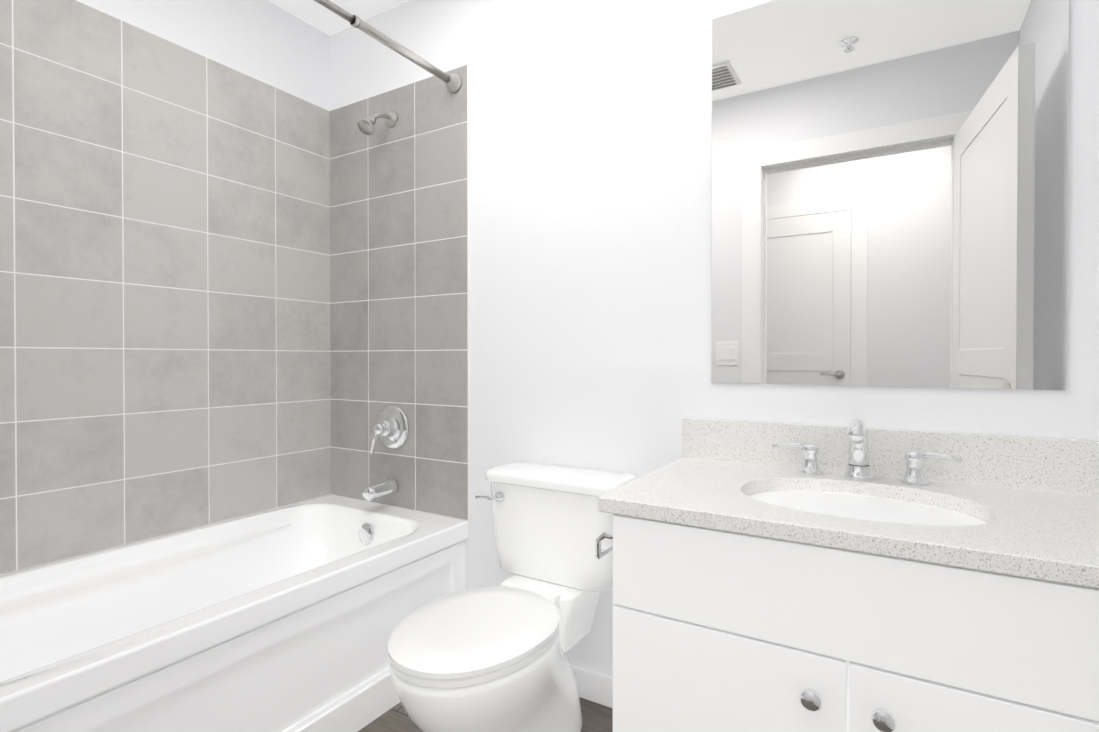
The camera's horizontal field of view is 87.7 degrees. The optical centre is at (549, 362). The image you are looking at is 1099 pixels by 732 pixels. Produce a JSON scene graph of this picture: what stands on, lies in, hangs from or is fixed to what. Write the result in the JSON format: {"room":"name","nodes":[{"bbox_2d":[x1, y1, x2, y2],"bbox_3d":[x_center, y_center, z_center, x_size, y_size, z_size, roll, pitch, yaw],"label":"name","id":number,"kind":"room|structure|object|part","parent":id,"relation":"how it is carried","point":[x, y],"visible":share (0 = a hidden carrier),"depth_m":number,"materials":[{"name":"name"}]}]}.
{"room":"bathroom","nodes":[
{"label":"bathroom","id":0,"kind":"room"},
{"bbox_2d":[0,0,329,575],"bbox_3d":[-1.386,-0.159,1.772,0.120,2.424,1.583,0,1,31],"label":"wall","id":1,"kind":"structure","parent":0,"point":[269,43],"depth_m":2.10,"materials":[{"name":"white paint"}]},
{"bbox_2d":[0,0,467,573],"bbox_3d":[-0.985,-0.243,1.599,0.746,1.611,1.463,0,1,31],"label":"wall tiles","id":2,"kind":"structure","parent":1,"relation":"attached to","point":[166,324],"depth_m":1.97,"materials":[{"name":"grey tile"}]},
{"bbox_2d":[357,111,397,134],"bbox_3d":[-0.648,-0.907,2.144,0.066,0.128,0.157,0,1,31],"label":"shower head","id":3,"kind":"object","parent":2,"relation":"attached to","point":[365,126],"visible":1,"depth_m":2.12},
{"bbox_2d":[362,478,398,500],"bbox_3d":[-0.643,0.478,2.165,0.062,0.063,0.136,0,1,31],"label":"tub spout","id":4,"kind":"object","parent":2,"relation":"attached to","point":[382,488],"visible":1,"depth_m":2.14,"materials":[{"name":"silver metal"}]},
{"bbox_2d":[314,0,461,92],"bbox_3d":[-0.712,-0.994,1.428,0.068,0.068,1.447,0,1,31],"label":"rail","id":5,"kind":"object","parent":2,"relation":"attached to","point":[453,82],"visible":1,"depth_m":1.79,"materials":[{"name":"silver metal"}]},
{"bbox_2d":[370,405,408,453],"bbox_3d":[-0.632,0.255,2.181,0.172,0.183,0.093,0,1,31],"label":"shower valve","id":6,"kind":"object","parent":2,"relation":"attached to","point":[391,428],"visible":1,"depth_m":2.18,"materials":[{"name":"silver metal"}]},
{"bbox_2d":[0,0,469,574],"bbox_3d":[-0.982,-0.243,1.597,0.752,1.614,1.463,0,1,31],"label":"tile grout","id":7,"kind":"structure","parent":1,"relation":"attached to","point":[276,350],"depth_m":1.98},
{"bbox_2d":[268,0,409,35],"bbox_3d":[-0.250,-1.400,0.452,3.780,0.080,2.890,0,1,31],"label":"ceiling","id":8,"kind":"structure","parent":0,"point":[315,14],"depth_m":2.23,"materials":[{"name":"paint"}]},
{"bbox_2d":[358,697,612,731],"bbox_3d":[-0.250,1.094,0.472,3.780,0.060,2.890,0,1,31],"label":"floor","id":9,"kind":"structure","parent":0,"point":[597,717],"depth_m":1.68,"materials":[{"name":"brown wood"}]},
{"bbox_2d":[0,495,468,731],"bbox_3d":[-0.982,0.810,1.606,0.745,0.488,1.457,0,1,31],"label":"bathtub","id":10,"kind":"object","parent":9,"relation":"on","point":[290,618],"visible":1,"depth_m":1.55,"materials":[{"name":"white ceramic"}]},
{"bbox_2d":[388,461,637,731],"bbox_3d":[-0.101,0.690,1.493,0.447,0.730,0.742,0,1,31],"label":"toilet","id":11,"kind":"object","parent":9,"relation":"on","point":[488,659],"visible":0.94,"depth_m":1.45,"materials":[{"name":"white ceramic"}]},
{"bbox_3d":[-0.169,0.636,1.375,0.358,0.044,0.471,0,1,31],"label":"seat","id":12,"kind":"part","parent":11,"relation":"part of","materials":[{"name":"white plastic"}]},
{"bbox_3d":[-0.178,0.398,1.707,0.092,0.032,0.030,0,1,31],"label":"handle","id":13,"kind":"part","parent":11,"relation":"part of","materials":[{"name":"silver metal"}]},
{"bbox_3d":[0.032,0.494,1.708,0.414,0.271,0.192,0,1,31],"label":"tank","id":14,"kind":"part","parent":11,"relation":"part of","materials":[{"name":"white ceramic"}]},
{"bbox_3d":[0.032,0.341,1.706,0.442,0.035,0.216,0,1,31],"label":"lid","id":15,"kind":"part","parent":11,"relation":"part of","materials":[{"name":"white ceramic"}]},
{"bbox_2d":[595,418,1098,731],"bbox_3d":[0.595,0.593,1.163,0.952,0.930,0.581,0,1,31],"label":"bathroom vanity","id":16,"kind":"object","parent":9,"relation":"on","point":[857,575],"visible":1,"depth_m":1.00,"materials":[{"name":"white wood"}]},
{"bbox_3d":[0.475,0.552,0.914,0.138,0.035,0.031,0,1,31],"label":"knob","id":17,"kind":"part","parent":16,"relation":"part of","materials":[{"name":"silver metal"}]},
{"bbox_2d":[772,418,962,485],"bbox_3d":[0.704,0.198,1.298,0.387,0.142,0.144,0,1,31],"label":"faucet","id":18,"kind":"object","parent":16,"relation":"on","point":[858,472],"depth_m":1.32,"materials":[{"name":"silver metal"}]},
{"bbox_2d":[330,0,1098,676],"bbox_3d":[0.167,-0.160,1.829,2.720,2.424,0.120,0,1,31],"label":"wall","id":19,"kind":"structure","parent":0,"point":[590,232],"depth_m":1.75,"materials":[{"name":"white paint"}]},
{"bbox_2d":[571,664,612,707],"bbox_3d":[0.453,1.008,1.587,1.731,0.092,0.015,0,1,31],"label":"baseboard","id":20,"kind":"structure","parent":19,"relation":"attached to","point":[595,686],"depth_m":1.76,"materials":[{"name":"white"}]},
{"bbox_2d":[711,0,1068,389],"bbox_3d":[0.767,-0.444,1.389,0.742,1.000,0.005,0,1,31],"label":"mirror","id":21,"kind":"object","parent":19,"relation":"attached to","point":[889,191],"visible":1,"depth_m":1.36,"materials":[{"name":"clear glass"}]}
]}

